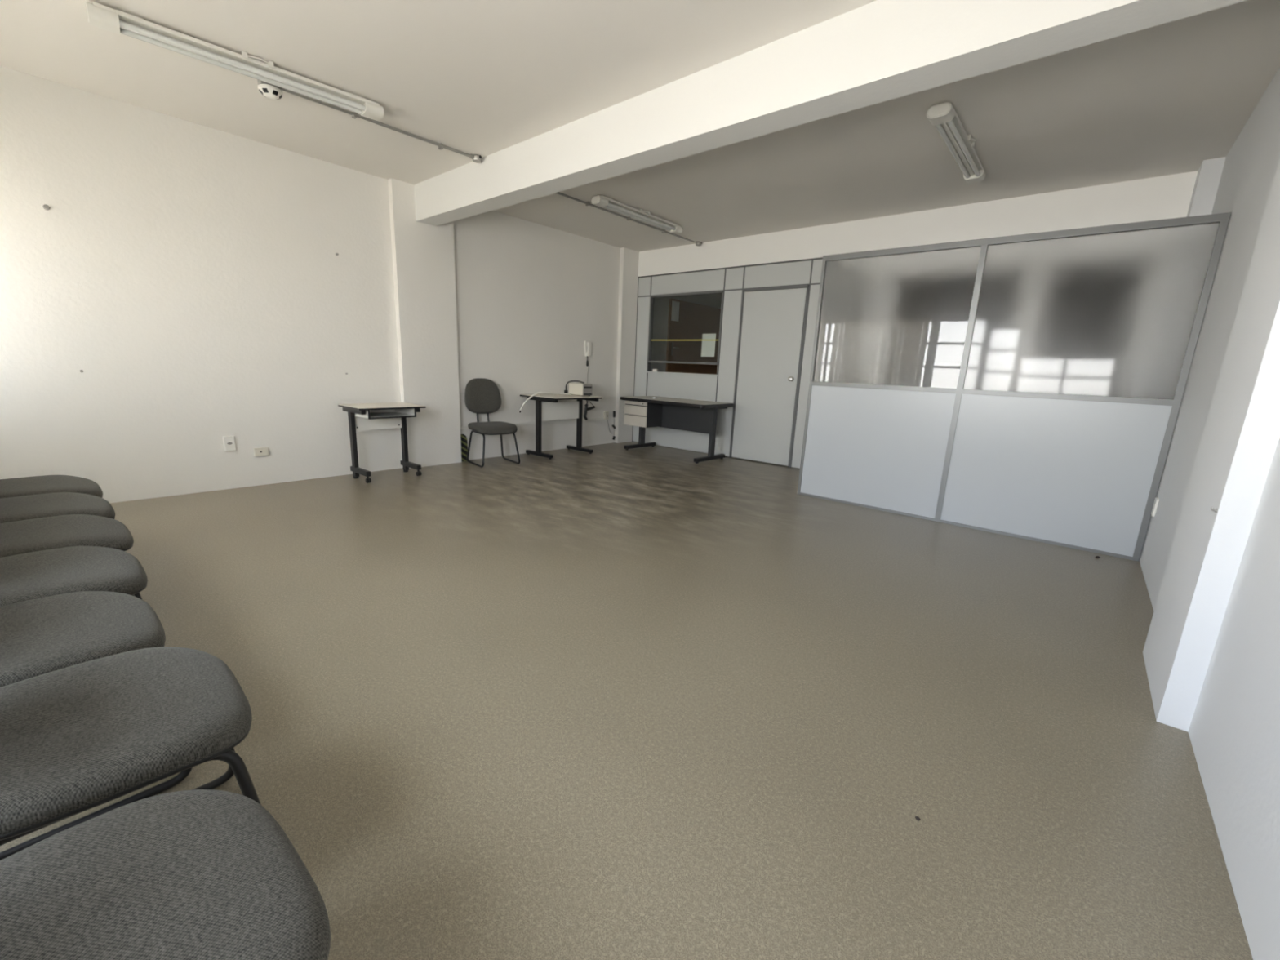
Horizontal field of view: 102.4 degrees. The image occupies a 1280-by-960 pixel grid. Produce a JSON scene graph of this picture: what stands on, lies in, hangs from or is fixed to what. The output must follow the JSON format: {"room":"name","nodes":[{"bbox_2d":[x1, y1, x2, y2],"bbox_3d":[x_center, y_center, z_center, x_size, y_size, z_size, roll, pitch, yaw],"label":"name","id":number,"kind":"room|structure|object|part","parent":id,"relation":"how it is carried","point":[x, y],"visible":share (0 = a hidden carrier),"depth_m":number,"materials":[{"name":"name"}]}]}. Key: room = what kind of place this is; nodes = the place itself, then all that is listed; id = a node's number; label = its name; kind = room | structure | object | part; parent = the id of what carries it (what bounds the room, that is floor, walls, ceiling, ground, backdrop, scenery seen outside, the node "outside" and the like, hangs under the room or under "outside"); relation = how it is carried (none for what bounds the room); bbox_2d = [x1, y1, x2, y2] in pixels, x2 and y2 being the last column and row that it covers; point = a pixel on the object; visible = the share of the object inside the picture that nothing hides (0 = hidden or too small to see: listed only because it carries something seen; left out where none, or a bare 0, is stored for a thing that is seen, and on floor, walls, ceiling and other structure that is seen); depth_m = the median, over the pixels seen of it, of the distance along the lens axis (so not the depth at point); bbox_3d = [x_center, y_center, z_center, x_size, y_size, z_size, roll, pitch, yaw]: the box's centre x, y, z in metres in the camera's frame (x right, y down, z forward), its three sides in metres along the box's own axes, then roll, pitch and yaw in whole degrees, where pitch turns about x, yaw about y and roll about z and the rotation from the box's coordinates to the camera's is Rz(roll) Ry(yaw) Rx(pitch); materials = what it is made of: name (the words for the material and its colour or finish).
{"room":"waiting room","nodes":[
{"label":"waiting room","id":0,"kind":"room"},
{"bbox_2d":[0,66,620,502],"bbox_3d":[-2.360,-1.500,5.266,0.200,2.730,6.640,13,16,39],"label":"wall","id":1,"kind":"structure","parent":0,"point":[194,278],"depth_m":4.03,"materials":[{"name":"beige paint"}]},
{"bbox_2d":[42,204,49,209],"bbox_3d":[-3.799,-1.748,3.291,0.028,0.032,0.032,13,16,39],"label":"bolt","id":2,"kind":"object","parent":1,"relation":"attached to","point":[46,206],"visible":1,"depth_m":3.28,"materials":[{"name":"grey plastic"}]},
{"bbox_2d":[222,435,235,451],"bbox_3d":[-3.363,-0.298,4.213,0.020,0.124,0.077,13,16,39],"label":"wall socket","id":3,"kind":"object","parent":1,"relation":"attached to","point":[229,445],"visible":1,"depth_m":4.21,"materials":[{"name":"white plastic"}]},
{"bbox_2d":[253,447,269,456],"bbox_3d":[-3.230,-0.242,4.386,0.022,0.070,0.107,13,16,39],"label":"wall socket","id":4,"kind":"object","parent":1,"relation":"attached to","point":[258,451],"visible":1,"depth_m":4.38,"materials":[{"name":"beige plastic"}]},
{"bbox_2d":[460,417,604,430],"bbox_3d":[-1.281,-0.733,6.592,0.024,0.034,2.307,13,16,39],"label":"cable raceway","id":5,"kind":"object","parent":1,"relation":"attached to","point":[599,418],"visible":0.64,"depth_m":6.72,"materials":[{"name":"white plastic"}]},
{"bbox_2d":[583,340,591,383],"bbox_3d":[-0.706,-1.523,7.037,0.064,0.737,0.124,13,16,39],"label":"wall telephone","id":6,"kind":"object","parent":1,"relation":"attached to","point":[587,344],"visible":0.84,"depth_m":6.96,"materials":[{"name":"white plastic"}]},
{"bbox_2d":[603,411,611,433],"bbox_3d":[-0.463,-0.837,7.540,0.032,0.338,0.182,13,16,39],"label":"wall socket","id":7,"kind":"object","parent":1,"relation":"attached to","point":[606,415],"visible":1,"depth_m":7.47,"materials":[{"name":"beige plastic"}]},
{"bbox_3d":[-0.492,-0.940,7.478,0.030,0.113,0.080,13,16,39],"label":"plate","id":8,"kind":"part","parent":7,"relation":"part of","materials":[{"name":"beige plastic"}]},
{"bbox_2d":[612,410,615,439],"bbox_3d":[-0.388,-0.807,7.634,0.036,0.432,0.070,13,16,39],"label":"lead","id":9,"kind":"object","parent":1,"relation":"hanging from","point":[614,411],"visible":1,"depth_m":7.61,"materials":[{"name":"grey plastic"}]},
{"bbox_2d":[387,177,462,468],"bbox_3d":[-2.173,-1.495,5.277,0.072,2.730,0.608,13,16,39],"label":"column","id":10,"kind":"structure","parent":0,"point":[424,254],"depth_m":5.23,"materials":[{"name":"beige paint"}]},
{"bbox_2d":[0,441,1253,959],"bbox_3d":[0.802,0.202,4.833,6.115,0.150,10.050,13,16,39],"label":"floor","id":11,"kind":"structure","parent":0,"point":[612,702],"depth_m":1.70,"materials":[{"name":"plastic"}]},
{"bbox_2d":[0,475,102,498],"bbox_3d":[-3.026,0.003,2.504,0.492,0.927,0.542,13,16,39],"label":"chair","id":12,"kind":"object","parent":11,"relation":"on","point":[26,486],"visible":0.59,"depth_m":2.55,"materials":[{"name":"black fabric"}]},
{"bbox_2d":[0,492,115,523],"bbox_3d":[-2.643,0.087,2.192,0.492,0.927,0.542,13,16,39],"label":"chair","id":13,"kind":"object","parent":11,"relation":"on","point":[15,508],"visible":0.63,"depth_m":2.24,"materials":[{"name":"black fabric"}]},
{"bbox_2d":[0,514,142,599],"bbox_3d":[-2.256,0.171,1.883,0.492,0.927,0.542,13,16,39],"label":"chair","id":14,"kind":"object","parent":11,"relation":"on","point":[28,535],"visible":0.63,"depth_m":1.92,"materials":[{"name":"black fabric"}]},
{"bbox_3d":[-2.230,0.227,1.928,0.492,0.089,0.456,13,16,39],"label":"seat","id":15,"kind":"part","parent":14,"relation":"part of","materials":[{"name":"grey fabric"}]},
{"bbox_3d":[-2.089,0.471,1.857,0.064,0.367,0.447,13,16,39],"label":"leg","id":16,"kind":"part","parent":14,"relation":"part of","materials":[{"name":"black paint"}]},
{"bbox_2d":[0,546,147,606],"bbox_3d":[-1.883,0.260,1.552,0.492,0.927,0.542,13,16,39],"label":"chair","id":17,"kind":"object","parent":11,"relation":"on","point":[36,575],"visible":0.64,"depth_m":1.60,"materials":[{"name":"black fabric"}]},
{"bbox_2d":[0,591,192,860],"bbox_3d":[-1.519,0.348,1.222,0.492,0.927,0.542,13,16,39],"label":"chair","id":18,"kind":"object","parent":11,"relation":"on","point":[41,636],"visible":0.63,"depth_m":1.27,"materials":[{"name":"black fabric"}]},
{"bbox_3d":[-1.494,0.403,1.267,0.492,0.089,0.456,13,16,39],"label":"seat","id":19,"kind":"part","parent":18,"relation":"part of","materials":[{"name":"grey fabric"}]},
{"bbox_3d":[-1.353,0.647,1.195,0.064,0.367,0.447,13,16,39],"label":"leg","id":20,"kind":"part","parent":18,"relation":"part of","materials":[{"name":"black paint"}]},
{"bbox_2d":[0,646,261,845],"bbox_3d":[-1.087,0.424,0.957,0.492,0.927,0.542,13,16,41],"label":"chair","id":21,"kind":"object","parent":11,"relation":"on","point":[74,740],"visible":0.92,"depth_m":0.96,"materials":[{"name":"grey fabric"}]},
{"bbox_3d":[-0.924,0.725,0.926,0.064,0.367,0.447,13,16,41],"label":"leg","id":22,"kind":"part","parent":21,"relation":"part of","materials":[{"name":"black paint"}]},
{"bbox_3d":[-1.210,0.657,1.177,0.064,0.366,0.447,13,16,41],"label":"leg","id":23,"kind":"part","parent":21,"relation":"part of","materials":[{"name":"black paint"}]},
{"bbox_2d":[0,789,330,959],"bbox_3d":[-0.688,0.528,0.560,0.492,0.927,0.542,12,16,38],"label":"chair","id":24,"kind":"object","parent":11,"relation":"on","point":[196,874],"visible":1,"depth_m":0.67,"materials":[{"name":"grey fabric"}]},
{"bbox_2d":[337,402,426,483],"bbox_3d":[-2.407,-0.365,4.858,0.444,0.686,0.604,12,16,38],"label":"table","id":25,"kind":"object","parent":11,"relation":"on","point":[381,415],"visible":1,"depth_m":4.80,"materials":[{"name":"beige laminate"}]},
{"bbox_3d":[-2.493,-0.546,4.895,0.016,0.127,0.444,12,16,38],"label":"modesty panel","id":26,"kind":"part","parent":25,"relation":"part of","materials":[{"name":"white plastic"}]},
{"bbox_2d":[354,408,414,418],"bbox_3d":[-2.404,-0.641,4.803,0.390,0.079,0.430,12,16,38],"label":"shelf","id":27,"kind":"object","parent":25,"relation":"attached to","point":[388,413],"depth_m":4.83,"materials":[{"name":"white plastic"}]},
{"bbox_2d":[460,434,467,461],"bbox_3d":[-1.992,-0.368,5.834,0.018,0.305,0.085,13,16,39],"label":"strip","id":28,"kind":"object","parent":11,"relation":"on","point":[464,439],"visible":0.75,"depth_m":5.82,"materials":[{"name":"multicoloured plastic"}]},
{"bbox_2d":[464,377,519,467],"bbox_3d":[-1.662,-0.651,5.727,0.492,0.927,0.542,-8,16,-39],"label":"chair","id":29,"kind":"object","parent":11,"relation":"on","point":[482,396],"visible":1,"depth_m":5.75,"materials":[{"name":"grey fabric"}]},
{"bbox_3d":[-1.791,-0.348,5.630,0.064,0.367,0.447,-8,16,-39],"label":"leg","id":30,"kind":"part","parent":29,"relation":"part of","materials":[{"name":"black paint"}]},
{"bbox_3d":[-1.781,-0.952,5.821,0.419,0.387,0.105,-8,16,-39],"label":"backrest","id":31,"kind":"part","parent":29,"relation":"part of","materials":[{"name":"grey fabric"}]},
{"bbox_3d":[-1.637,-0.581,5.709,0.492,0.089,0.456,-8,16,-39],"label":"seat","id":32,"kind":"part","parent":29,"relation":"part of","materials":[{"name":"grey fabric"}]},
{"bbox_3d":[-1.494,-0.389,5.874,0.064,0.366,0.447,-8,16,-39],"label":"leg","id":33,"kind":"part","parent":29,"relation":"part of","materials":[{"name":"black paint"}]},
{"bbox_2d":[520,393,602,459],"bbox_3d":[-0.982,-0.681,6.433,0.659,0.742,0.776,13,16,39],"label":"side table","id":34,"kind":"object","parent":11,"relation":"on","point":[553,410],"visible":0.94,"depth_m":6.36,"materials":[{"name":"beige laminate"}]},
{"bbox_2d":[519,391,571,413],"bbox_3d":[-1.142,-0.950,6.233,0.048,0.240,0.767,14,17,42],"label":"hose","id":35,"kind":"object","parent":34,"relation":"on","point":[538,393],"visible":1,"depth_m":6.14,"materials":[{"name":"white plastic"}]},
{"bbox_3d":[-1.006,-0.872,6.459,0.016,0.220,0.630,13,16,39],"label":"modesty panel","id":36,"kind":"part","parent":34,"relation":"part of","materials":[{"name":"white plastic"}]},
{"bbox_2d":[564,380,592,395],"bbox_3d":[-0.777,-1.157,6.476,0.291,0.185,0.227,13,17,41],"label":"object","id":37,"kind":"object","parent":34,"relation":"on","point":[575,388],"visible":0.95,"depth_m":6.44,"materials":[{"name":"beige plastic"}]},
{"bbox_3d":[-0.755,-1.149,6.503,0.270,0.142,0.160,13,17,41],"label":"casing","id":38,"kind":"part","parent":37,"relation":"part of","materials":[{"name":"beige plastic"}]},
{"bbox_3d":[-0.653,-1.123,6.412,0.009,0.136,0.152,13,17,41],"label":"plate","id":39,"kind":"part","parent":37,"relation":"part of","materials":[{"name":"grey plastic"}]},
{"bbox_2d":[583,400,595,420],"bbox_3d":[-0.692,-0.957,6.830,0.077,0.315,0.285,8,13,23],"label":"lead","id":40,"kind":"object","parent":34,"relation":"hanging from","point":[586,408],"visible":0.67,"depth_m":6.75,"materials":[{"name":"black plastic"}]},
{"bbox_2d":[620,395,733,463],"bbox_3d":[0.442,-0.697,6.810,1.400,0.726,0.685,13,17,41],"label":"office desk","id":41,"kind":"object","parent":11,"relation":"on","point":[642,412],"visible":0.99,"depth_m":6.75,"materials":[{"name":"grey laminate"}]},
{"bbox_3d":[-0.067,-0.794,6.901,0.411,0.139,0.018,13,17,41],"label":"drawer","id":42,"kind":"part","parent":41,"relation":"part of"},
{"bbox_3d":[-0.062,-0.933,6.870,0.411,0.125,0.018,13,17,41],"label":"drawer","id":43,"kind":"part","parent":41,"relation":"part of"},
{"bbox_3d":[-0.058,-1.026,6.850,0.411,0.047,0.018,13,17,41],"label":"drawer","id":44,"kind":"part","parent":41,"relation":"part of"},
{"bbox_3d":[0.486,-0.846,6.819,1.150,0.347,0.017,13,17,41],"label":"modesty panel","id":45,"kind":"part","parent":41,"relation":"part of","materials":[{"name":"grey laminate"}]},
{"bbox_2d":[796,212,1231,561],"bbox_3d":[2.870,-0.791,4.418,2.392,2.134,1.280,13,16,39],"label":"wall","id":46,"kind":"structure","parent":11,"relation":"on","point":[1029,386],"depth_m":3.73,"materials":[{"name":"grey metal"}]},
{"bbox_3d":[1.994,-0.277,4.448,1.147,1.003,0.030,13,16,39],"label":"panel","id":47,"kind":"part","parent":46,"relation":"part of","materials":[{"name":"grey laminate"}]},
{"bbox_3d":[2.036,-1.303,4.221,1.147,1.027,0.006,13,16,39],"label":"pane","id":48,"kind":"part","parent":46,"relation":"part of","materials":[{"name":"clear glass"}]},
{"bbox_3d":[2.891,-0.075,3.701,1.142,1.003,0.030,13,16,39],"label":"panel","id":49,"kind":"part","parent":46,"relation":"part of","materials":[{"name":"grey laminate"}]},
{"bbox_3d":[2.933,-1.101,3.474,1.142,1.027,0.006,13,16,39],"label":"pane","id":50,"kind":"part","parent":46,"relation":"part of","materials":[{"name":"clear glass"}]},
{"bbox_2d":[614,247,639,443],"bbox_3d":[-0.198,-1.911,7.539,0.068,2.730,0.320,13,16,39],"label":"column corner","id":51,"kind":"structure","parent":0,"point":[628,262],"depth_m":7.46,"materials":[{"name":"beige paint"}]},
{"bbox_2d":[0,0,1279,251],"bbox_3d":[0.919,-2.608,4.215,6.115,0.150,10.050,13,16,39],"label":"ceiling","id":52,"kind":"structure","parent":0,"point":[482,77],"depth_m":3.08,"materials":[{"name":"paint"}]},
{"bbox_2d":[85,1,383,121],"bbox_3d":[-2.172,-2.331,2.916,1.328,0.084,0.155,-10,17,-43],"label":"lamp","id":53,"kind":"object","parent":52,"relation":"attached to","point":[117,21],"visible":1,"depth_m":2.81,"materials":[{"name":"white metal"}]},
{"bbox_3d":[-2.655,-2.245,2.471,0.004,0.050,0.112,-10,17,-43],"label":"plate","id":54,"kind":"part","parent":53,"relation":"part of","materials":[{"name":"white plastic"}]},
{"bbox_2d":[257,79,283,99],"bbox_3d":[-2.242,-2.372,3.119,0.124,0.096,0.124,13,16,39],"label":"sensor","id":55,"kind":"object","parent":52,"relation":"attached to","point":[269,91],"visible":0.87,"depth_m":3.09,"materials":[{"name":"plastic"}]},
{"bbox_2d":[262,88,268,93],"bbox_3d":[-2.242,-2.333,3.078,0.026,0.019,0.018,2,12,-1],"label":"vent","id":56,"kind":"object","parent":55,"relation":"attached to","point":[264,90],"depth_m":3.08,"materials":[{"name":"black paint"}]},
{"bbox_2d":[272,89,278,95],"bbox_3d":[-2.200,-2.337,3.103,0.018,0.019,0.026,9,14,28],"label":"vent","id":57,"kind":"object","parent":55,"relation":"attached to","point":[275,92],"depth_m":3.10,"materials":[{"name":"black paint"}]},
{"bbox_2d":[282,88,471,157],"bbox_3d":[-1.790,-2.501,3.646,0.054,0.034,1.340,13,16,40],"label":"conduit","id":58,"kind":"object","parent":52,"relation":"attached to","point":[354,115],"visible":0.84,"depth_m":3.56,"materials":[{"name":"metal"}]},
{"bbox_2d":[470,154,481,163],"bbox_3d":[-1.311,-2.580,4.124,0.084,0.042,0.088,13,16,39],"label":"junction box","id":59,"kind":"object","parent":52,"relation":"attached to","point":[477,158],"visible":1,"depth_m":4.10,"materials":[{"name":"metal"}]},
{"bbox_2d":[555,191,694,243],"bbox_3d":[-0.268,-2.844,5.488,0.040,0.034,2.934,13,16,39],"label":"conduit","id":60,"kind":"object","parent":52,"relation":"attached to","point":[588,203],"visible":0.65,"depth_m":5.54,"materials":[{"name":"metal"}]},
{"bbox_2d":[591,195,682,234],"bbox_3d":[0.016,-2.794,5.432,0.155,0.084,1.328,13,16,39],"label":"lamp","id":61,"kind":"object","parent":52,"relation":"attached to","point":[601,201],"visible":1,"depth_m":5.34,"materials":[{"name":"white metal"}]},
{"bbox_3d":[-0.424,-2.697,4.947,0.112,0.050,0.004,13,16,39],"label":"plate","id":62,"kind":"part","parent":61,"relation":"part of","materials":[{"name":"white plastic"}]},
{"bbox_2d":[695,241,702,245],"bbox_3d":[0.754,-3.045,6.621,0.084,0.042,0.088,13,16,39],"label":"junction box","id":63,"kind":"object","parent":52,"relation":"attached to","point":[697,243],"visible":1,"depth_m":6.60,"materials":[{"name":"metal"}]},
{"bbox_2d":[413,0,1247,226],"bbox_3d":[0.021,-2.193,3.248,5.715,0.318,0.207,13,16,39],"label":"ceiling beam","id":64,"kind":"structure","parent":52,"relation":"attached to","point":[877,51],"depth_m":2.51,"materials":[{"name":"white paint"}]},
{"bbox_2d":[926,102,985,183],"bbox_3d":[2.209,-2.284,3.529,0.155,0.084,1.328,13,16,39],"label":"lamp","id":65,"kind":"object","parent":52,"relation":"attached to","point":[944,116],"visible":1,"depth_m":3.40,"materials":[{"name":"white"}]},
{"bbox_3d":[1.768,-2.187,3.044,0.112,0.050,0.004,13,16,39],"label":"plate","id":66,"kind":"part","parent":65,"relation":"part of","materials":[{"name":"white plastic"}]},
{"bbox_3d":[2.200,-2.290,3.535,0.116,0.048,1.280,13,16,39],"label":"plate","id":67,"kind":"part","parent":65,"relation":"part of","materials":[{"name":"white metal"}]},
{"bbox_2d":[650,362,666,371],"bbox_3d":[3.110,-1.676,7.097,6.115,2.730,3.150,13,16,39],"label":"wall","id":68,"kind":"structure","parent":0,"point":[660,366],"depth_m":8.22,"materials":[{"name":"grey paint"}]},
{"bbox_2d":[665,363,717,374],"bbox_3d":[1.080,-1.919,9.048,0.099,2.200,1.920,13,16,39],"label":"door","id":69,"kind":"structure","parent":68,"relation":"in","point":[670,367],"depth_m":8.84,"materials":[{"name":"brown wood"}]},
{"bbox_2d":[631,170,1197,468],"bbox_3d":[2.119,-1.458,5.917,5.653,2.730,0.162,13,16,39],"label":"wall","id":70,"kind":"structure","parent":0,"point":[1164,197],"depth_m":5.93,"materials":[{"name":"white paint"}]},
{"bbox_3d":[0.032,-1.612,7.643,0.234,2.108,0.046,13,16,39],"label":"panel","id":71,"kind":"part","parent":70,"relation":"part of","materials":[{"name":"grey laminate"}]},
{"bbox_3d":[0.080,-2.776,7.387,0.234,0.253,0.046,13,16,39],"label":"panel","id":72,"kind":"part","parent":70,"relation":"part of","materials":[{"name":"grey laminate"}]},
{"bbox_3d":[0.563,-0.971,7.297,1.202,1.048,0.046,13,16,39],"label":"panel","id":73,"kind":"part","parent":70,"relation":"part of","materials":[{"name":"grey laminate"}]},
{"bbox_2d":[645,290,724,375],"bbox_3d":[0.653,-2.011,7.125,1.224,1.068,0.260,13,16,39],"label":"window","id":74,"kind":"structure","parent":70,"relation":"in","point":[685,328],"depth_m":7.04,"materials":[{"name":"black glass"}]},
{"bbox_3d":[0.633,-2.651,6.927,1.202,0.253,0.046,13,16,39],"label":"panel","id":75,"kind":"part","parent":70,"relation":"part of","materials":[{"name":"grey laminate"}]},
{"bbox_3d":[1.148,-1.361,6.714,0.262,2.108,0.046,13,16,39],"label":"panel","id":76,"kind":"part","parent":70,"relation":"part of","materials":[{"name":"grey laminate"}]},
{"bbox_3d":[1.196,-2.525,6.458,0.262,0.253,0.046,13,16,39],"label":"panel","id":77,"kind":"part","parent":70,"relation":"part of","materials":[{"name":"grey laminate"}]},
{"bbox_2d":[729,284,808,467],"bbox_3d":[1.554,-1.257,6.329,0.849,2.115,0.119,13,16,39],"label":"door","id":78,"kind":"structure","parent":70,"relation":"in","point":[773,319],"depth_m":6.31,"materials":[{"name":"grey laminate"}]},
{"bbox_3d":[1.786,-1.199,6.100,0.060,0.060,0.065,13,16,39],"label":"knob","id":79,"kind":"part","parent":78,"relation":"part of","materials":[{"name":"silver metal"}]},
{"bbox_3d":[1.626,-2.428,6.100,0.849,0.253,0.046,13,16,39],"label":"panel","id":80,"kind":"part","parent":70,"relation":"part of","materials":[{"name":"grey laminate"}]},
{"bbox_3d":[1.955,-1.179,6.042,0.123,2.108,0.046,13,16,39],"label":"panel","id":81,"kind":"part","parent":70,"relation":"part of","materials":[{"name":"grey laminate"}]},
{"bbox_3d":[2.003,-2.343,5.786,0.123,0.253,0.046,13,16,39],"label":"panel","id":82,"kind":"part","parent":70,"relation":"part of","materials":[{"name":"grey laminate"}]},
{"bbox_2d":[1186,156,1226,217],"bbox_3d":[4.088,-0.958,4.021,0.110,2.730,0.240,13,16,39],"label":"column","id":83,"kind":"structure","parent":0,"point":[1210,171],"depth_m":3.68,"materials":[{"name":"white paint"}]},
{"bbox_2d":[1139,66,1279,959],"bbox_3d":[2.139,-0.497,1.559,0.200,2.730,6.700,13,16,39],"label":"wall","id":84,"kind":"structure","parent":0,"point":[1234,729],"depth_m":1.50,"materials":[{"name":"white paint"}]},
{"bbox_2d":[1151,497,1159,516],"bbox_3d":[3.251,0.170,3.244,0.014,0.115,0.080,13,16,39],"label":"wall socket","id":85,"kind":"object","parent":84,"relation":"attached to","point":[1157,500],"visible":1,"depth_m":3.22,"materials":[{"name":"white plastic"}]},
{"bbox_2d":[1142,158,1279,732],"bbox_3d":[2.079,-0.530,1.698,0.077,2.730,0.620,13,16,39],"label":"column","id":86,"kind":"structure","parent":0,"point":[1241,436],"depth_m":1.70,"materials":[{"name":"white paint"}]},
{"bbox_2d":[1210,506,1217,512],"bbox_3d":[1.826,0.094,1.636,0.015,0.016,0.012,13,16,39],"label":"wall hook","id":87,"kind":"object","parent":86,"relation":"attached to","point":[1215,510],"visible":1,"depth_m":1.63,"materials":[{"name":"metal"}]}
]}

